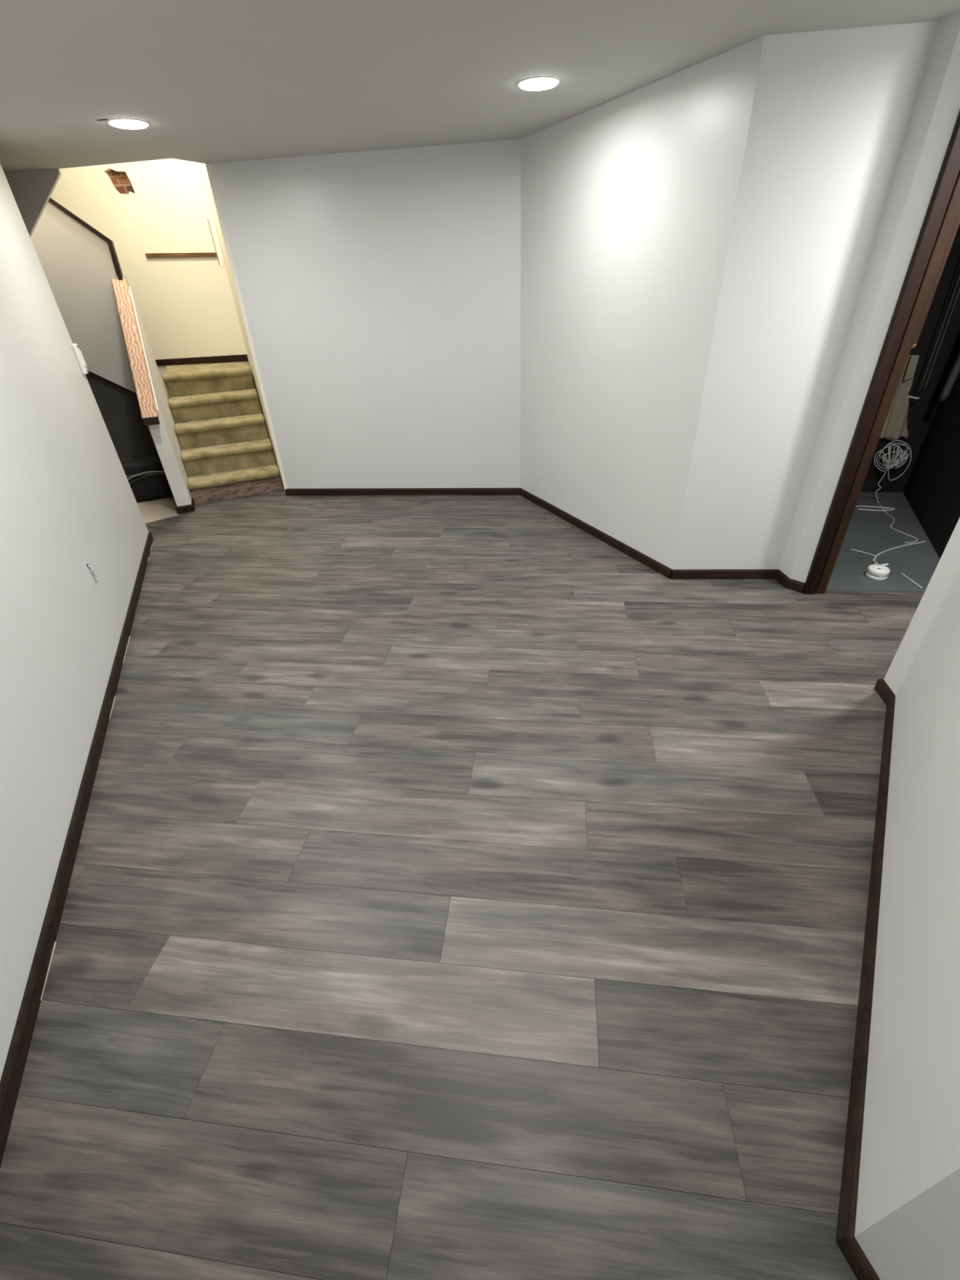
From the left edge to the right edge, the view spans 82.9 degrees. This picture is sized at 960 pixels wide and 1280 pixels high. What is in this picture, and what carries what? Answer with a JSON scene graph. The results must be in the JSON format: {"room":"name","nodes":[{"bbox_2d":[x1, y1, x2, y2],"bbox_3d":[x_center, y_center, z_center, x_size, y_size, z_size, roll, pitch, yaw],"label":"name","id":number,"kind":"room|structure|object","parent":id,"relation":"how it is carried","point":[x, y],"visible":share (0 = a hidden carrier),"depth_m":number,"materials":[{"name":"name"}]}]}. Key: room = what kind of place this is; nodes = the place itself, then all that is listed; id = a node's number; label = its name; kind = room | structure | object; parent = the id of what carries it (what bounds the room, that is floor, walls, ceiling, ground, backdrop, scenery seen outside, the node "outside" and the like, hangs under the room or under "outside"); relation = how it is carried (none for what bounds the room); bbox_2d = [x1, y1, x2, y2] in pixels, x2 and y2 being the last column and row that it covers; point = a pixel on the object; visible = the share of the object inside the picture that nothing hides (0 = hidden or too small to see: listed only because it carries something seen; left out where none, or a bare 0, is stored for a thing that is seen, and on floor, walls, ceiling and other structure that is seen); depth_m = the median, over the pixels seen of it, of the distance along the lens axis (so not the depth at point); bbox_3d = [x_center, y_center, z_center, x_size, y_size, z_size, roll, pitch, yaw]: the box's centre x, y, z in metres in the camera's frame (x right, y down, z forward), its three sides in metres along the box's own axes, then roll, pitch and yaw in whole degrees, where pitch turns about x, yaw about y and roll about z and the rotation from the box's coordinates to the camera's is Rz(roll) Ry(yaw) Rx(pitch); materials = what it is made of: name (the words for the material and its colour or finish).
{"room":"basement","nodes":[
{"label":"basement","id":0,"kind":"room"},
{"bbox_2d":[4,168,62,237],"bbox_3d":[-3.215,-2.651,3.759,1.163,0.960,0.018,2,34,7],"label":"wall header","id":1,"kind":"structure","parent":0,"point":[32,191],"depth_m":3.53,"materials":[{"name":"paint"}]},
{"bbox_2d":[0,163,148,1079],"bbox_3d":[-1.508,-0.316,1.332,0.110,2.190,5.250,-15,35,-17],"label":"wall","id":2,"kind":"structure","parent":0,"point":[68,502],"depth_m":2.17,"materials":[{"name":"paint"}]},
{"bbox_2d":[0,532,153,1168],"bbox_3d":[-1.406,0.548,1.937,0.016,0.056,5.250,-15,35,-17],"label":"baseboard","id":3,"kind":"structure","parent":2,"relation":"attached to","point":[11,1080],"depth_m":1.57,"materials":[{"name":"brown wood"}]},
{"bbox_2d":[71,343,88,374],"bbox_3d":[-2.432,-1.712,3.312,0.031,0.165,0.068,-15,35,-17],"label":"light switch","id":4,"kind":"object","parent":2,"relation":"attached to","point":[77,353],"visible":1,"depth_m":3.29,"materials":[{"name":"white plastic"}]},
{"bbox_2d":[86,564,98,582],"bbox_3d":[-1.848,-0.319,2.593,0.020,0.101,0.021,18,39,28],"label":"stub","id":5,"kind":"object","parent":2,"relation":"attached to","point":[88,566],"visible":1,"depth_m":2.59,"materials":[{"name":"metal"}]},
{"bbox_2d":[30,201,168,399],"bbox_3d":[-3.482,-2.875,3.953,1.480,2.440,0.080,-15,36,-18],"label":"wall","id":6,"kind":"structure","parent":0,"point":[77,264],"depth_m":4.21,"materials":[{"name":"beige paint"}]},
{"bbox_2d":[48,197,123,279],"bbox_3d":[-3.510,-3.287,3.668,1.459,1.481,0.110,-15,36,-18],"label":"wall rail","id":7,"kind":"object","parent":6,"relation":"attached to","point":[111,246],"visible":0.76,"depth_m":4.08,"materials":[{"name":"brown wood"}]},
{"bbox_2d":[85,370,168,462],"bbox_3d":[-3.522,-2.138,4.510,1.580,1.860,0.040,-15,36,-18],"label":"wall","id":8,"kind":"structure","parent":0,"point":[118,406],"depth_m":4.80,"materials":[{"name":"grey paint"}]},
{"bbox_2d":[50,158,256,398],"bbox_3d":[-4.032,-3.296,5.011,3.462,3.250,0.090,-3,34,-1],"label":"wall","id":9,"kind":"structure","parent":0,"point":[186,305],"depth_m":4.86,"materials":[{"name":"beige paint"}]},
{"bbox_2d":[106,169,135,194],"bbox_3d":[-3.059,-3.921,4.668,0.324,0.290,0.032,-3,34,-1],"label":"brickwork","id":10,"kind":"object","parent":9,"relation":"attached to","point":[121,181],"visible":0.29,"depth_m":4.65,"materials":[{"name":"brown brick"}]},
{"bbox_2d":[145,252,217,257],"bbox_3d":[-2.690,-3.467,4.897,0.626,0.048,0.020,-3,34,-1],"label":"chair rail","id":11,"kind":"object","parent":9,"relation":"attached to","point":[203,254],"visible":0.91,"depth_m":4.89,"materials":[{"name":"brown wood"}]},
{"bbox_2d":[155,354,248,365],"bbox_3d":[-2.776,-2.760,5.366,0.959,0.060,0.014,-3,34,-1],"label":"baseboard","id":12,"kind":"structure","parent":9,"relation":"attached to","point":[242,357],"depth_m":5.36,"materials":[{"name":"brown wood"}]},
{"bbox_2d":[128,285,191,506],"bbox_3d":[-2.610,-1.915,4.370,0.106,1.560,0.900,-15,36,-18],"label":"wall","id":13,"kind":"structure","parent":0,"point":[165,438],"depth_m":4.29,"materials":[{"name":"paint"}]},
{"bbox_2d":[111,278,159,426],"bbox_3d":[-2.615,-2.203,4.122,0.104,0.909,1.003,-15,36,-18],"label":"handrail cap","id":14,"kind":"object","parent":13,"relation":"attached to","point":[148,411],"visible":1,"depth_m":4.09,"materials":[{"name":"brown wood"}]},
{"bbox_2d":[175,497,195,514],"bbox_3d":[-2.478,-1.163,4.580,0.128,0.056,0.398,-15,36,-18],"label":"baseboard","id":15,"kind":"structure","parent":13,"relation":"attached to","point":[189,508],"depth_m":4.43,"materials":[{"name":"brown wood"}]},
{"bbox_2d":[200,162,288,490],"bbox_3d":[-1.990,-2.991,4.413,0.090,3.260,1.532,-15,35,-17],"label":"wall","id":16,"kind":"structure","parent":0,"point":[212,194],"depth_m":4.22,"materials":[{"name":"beige paint"}]},
{"bbox_2d":[207,217,223,266],"bbox_3d":[-2.275,-3.420,4.680,0.036,0.340,0.050,-15,36,-18],"label":"wall plate","id":17,"kind":"object","parent":16,"relation":"attached to","point":[210,220],"visible":1,"depth_m":4.66,"materials":[{"name":"white plastic"}]},
{"bbox_2d":[0,485,940,1279],"bbox_3d":[-0.315,0.203,2.448,8.530,0.033,6.334,2,34,7],"label":"floor","id":18,"kind":"structure","parent":0,"point":[460,887],"depth_m":1.54,"materials":[{"name":"grey laminate"}]},
{"bbox_2d":[120,455,173,502],"bbox_3d":[-2.977,-1.391,4.719,0.544,0.325,0.245,-15,36,-17],"label":"equipment case","id":19,"kind":"object","parent":18,"relation":"on","point":[157,486],"visible":0.41,"depth_m":4.67,"materials":[{"name":"black fabric"}]},
{"bbox_2d":[127,471,164,479],"bbox_3d":[-2.844,-1.365,4.630,0.424,0.130,0.020,-13,35,-16],"label":"cable","id":20,"kind":"object","parent":19,"relation":"attached to","point":[149,471],"visible":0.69,"depth_m":4.59,"materials":[{"name":"metal"}]},
{"bbox_2d":[128,473,163,484],"bbox_3d":[-2.846,-1.343,4.639,0.433,0.124,0.021,-13,35,-15],"label":"cable","id":21,"kind":"object","parent":19,"relation":"attached to","point":[156,473],"visible":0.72,"depth_m":4.61,"materials":[{"name":"black plastic"}]},
{"bbox_2d":[161,361,283,503],"bbox_3d":[-2.414,-2.014,5.090,0.734,0.905,1.670,-15,36,-18],"label":"carpeted staircase","id":22,"kind":"structure","parent":18,"relation":"on","point":[227,452],"depth_m":4.80,"materials":[{"name":"beige carpet"}]},
{"bbox_2d":[855,505,895,511],"bbox_3d":[2.831,-0.941,3.894,0.252,0.010,0.083,8,35,16],"label":"strand","id":23,"kind":"object","parent":18,"relation":"on","point":[893,508],"visible":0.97,"depth_m":3.89,"materials":[{"name":"white plastic"}]},
{"bbox_2d":[860,493,894,503],"bbox_3d":[2.931,-1.058,4.043,0.268,0.031,0.053,20,40,31],"label":"strand","id":24,"kind":"object","parent":18,"relation":"on","point":[860,493],"visible":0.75,"depth_m":4.04,"materials":[{"name":"grey plastic"}]},
{"bbox_2d":[851,540,925,581],"bbox_3d":[2.422,-0.547,3.284,0.765,0.067,0.278,-28,41,-32],"label":"smoke detector","id":25,"kind":"object","parent":18,"relation":"on","point":[874,571],"visible":1,"depth_m":3.04,"materials":[{"name":"white plastic"}]},
{"bbox_2d":[874,440,918,543],"bbox_3d":[2.821,-1.030,3.672,0.239,0.406,0.964,13,37,22],"label":"coil","id":26,"kind":"object","parent":18,"relation":"on","point":[887,466],"visible":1,"depth_m":3.92,"materials":[{"name":"white plastic"}]},
{"bbox_2d":[901,573,922,588],"bbox_3d":[2.387,-0.329,3.008,0.008,0.007,0.173,-2,34,2],"label":"metal rod","id":27,"kind":"object","parent":18,"relation":"on","point":[916,584],"visible":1,"depth_m":3.00,"materials":[{"name":"metal"}]},
{"bbox_2d":[0,0,959,173],"bbox_3d":[-0.042,-1.480,0.951,7.400,0.050,6.000,2,34,7],"label":"ceiling","id":28,"kind":"structure","parent":0,"point":[213,81],"depth_m":2.02,"materials":[{"name":"paint"}]},
{"bbox_2d":[106,117,150,128],"bbox_3d":[-1.670,-2.452,2.588,0.184,0.016,0.184,2,34,7],"label":"recessed light","id":29,"kind":"object","parent":28,"relation":"in","point":[120,122],"visible":1,"depth_m":2.56,"materials":[{"name":"white plastic"}]},
{"bbox_2d":[516,75,559,90],"bbox_3d":[0.249,-2.365,2.317,0.184,0.016,0.184,2,34,7],"label":"recessed light","id":30,"kind":"object","parent":28,"relation":"in","point":[541,82],"visible":1,"depth_m":2.28,"materials":[{"name":"white plastic"}]},
{"bbox_2d":[206,35,764,568],"bbox_3d":[-0.049,-1.956,3.683,3.418,2.190,1.018,18,39,28],"label":"wall","id":31,"kind":"structure","parent":0,"point":[535,313],"depth_m":3.51,"materials":[{"name":"paint"}]},
{"bbox_2d":[284,488,672,578],"bbox_3d":[-0.046,-1.045,4.225,3.314,0.056,0.904,18,39,28],"label":"baseboard","id":32,"kind":"structure","parent":31,"relation":"attached to","point":[626,549],"depth_m":4.48,"materials":[{"name":"brown wood"}]},
{"bbox_2d":[672,10,959,582],"bbox_3d":[1.402,-1.233,2.494,0.686,2.190,0.212,2,34,7],"label":"wall","id":33,"kind":"structure","parent":0,"point":[850,132],"depth_m":2.30,"materials":[{"name":"paint"}]},
{"bbox_2d":[671,568,805,592],"bbox_3d":[1.455,-0.368,3.099,0.686,0.056,0.155,9,35,17],"label":"baseboard","id":34,"kind":"structure","parent":33,"relation":"attached to","point":[732,574],"depth_m":3.10,"materials":[{"name":"brown wood"}]},
{"bbox_2d":[854,517,959,1279],"bbox_3d":[1.704,-0.067,0.723,1.627,2.190,3.768,25,42,35],"label":"wall","id":35,"kind":"structure","parent":0,"point":[908,1219],"depth_m":1.08,"materials":[{"name":"paint"}]},
{"bbox_2d":[835,678,895,1279],"bbox_3d":[1.681,0.816,1.309,1.528,0.056,3.734,24,42,34],"label":"baseboard","id":36,"kind":"structure","parent":35,"relation":"attached to","point":[856,1259],"depth_m":1.22,"materials":[{"name":"brown wood"}]},
{"bbox_2d":[860,223,959,492],"bbox_3d":[2.418,-2.073,3.678,1.800,2.190,0.080,2,34,7],"label":"wall","id":37,"kind":"structure","parent":0,"point":[922,411],"depth_m":3.71,"materials":[{"name":"black paint"}]},
{"bbox_2d":[880,355,915,440],"bbox_3d":[2.916,-1.673,3.782,0.289,0.552,0.058,2,34,7],"label":"cloth","id":38,"kind":"object","parent":37,"relation":"hanging from","point":[895,427],"visible":0.56,"depth_m":3.82,"materials":[{"name":"beige fabric"}]},
{"bbox_2d":[903,355,919,380],"bbox_3d":[2.892,-1.824,3.644,0.058,0.155,0.008,2,34,7],"label":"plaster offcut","id":39,"kind":"object","parent":38,"relation":"attached to","point":[913,359],"visible":1,"depth_m":3.64,"materials":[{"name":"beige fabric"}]},
{"bbox_2d":[907,395,919,399],"bbox_3d":[2.978,-1.676,3.749,0.088,0.027,0.017,14,37,24],"label":"strand","id":40,"kind":"object","parent":38,"relation":"attached to","point":[910,397],"visible":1,"depth_m":3.74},
{"bbox_2d":[919,274,959,390],"bbox_3d":[2.930,-2.257,3.294,0.082,1.380,0.009,-23,39,-27],"label":"cable","id":41,"kind":"object","parent":37,"relation":"attached to","point":[959,274],"visible":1,"depth_m":3.48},
{"bbox_2d":[923,287,959,390],"bbox_3d":[2.956,-2.256,3.291,0.082,1.380,0.009,-23,39,-27],"label":"cable","id":42,"kind":"object","parent":37,"relation":"attached to","point":[959,287],"visible":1,"depth_m":3.50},
{"bbox_2d":[903,351,959,558],"bbox_3d":[2.923,-1.618,2.958,0.190,2.190,1.537,9,35,17],"label":"wall","id":43,"kind":"structure","parent":0,"point":[932,488],"depth_m":3.51,"materials":[{"name":"black paint"}]},
{"bbox_2d":[938,353,959,400],"bbox_3d":[2.992,-2.123,3.126,0.048,1.425,0.251,12,36,21],"label":"pipe","id":44,"kind":"object","parent":43,"relation":"attached to","point":[955,371],"visible":1,"depth_m":3.51,"materials":[{"name":"grey metal"}]},
{"bbox_3d":[3.185,-1.150,2.238,0.880,2.190,0.100,2,34,7],"label":"doorway","id":45,"kind":"structure","parent":0,"visible":0},
{"bbox_2d":[803,111,959,594],"bbox_3d":[2.255,-1.156,2.351,1.074,2.130,0.142,2,34,7],"label":"door frame","id":46,"kind":"structure","parent":45,"relation":"attached to","point":[941,222],"depth_m":2.29,"materials":[{"name":"brown wood"}]}
]}

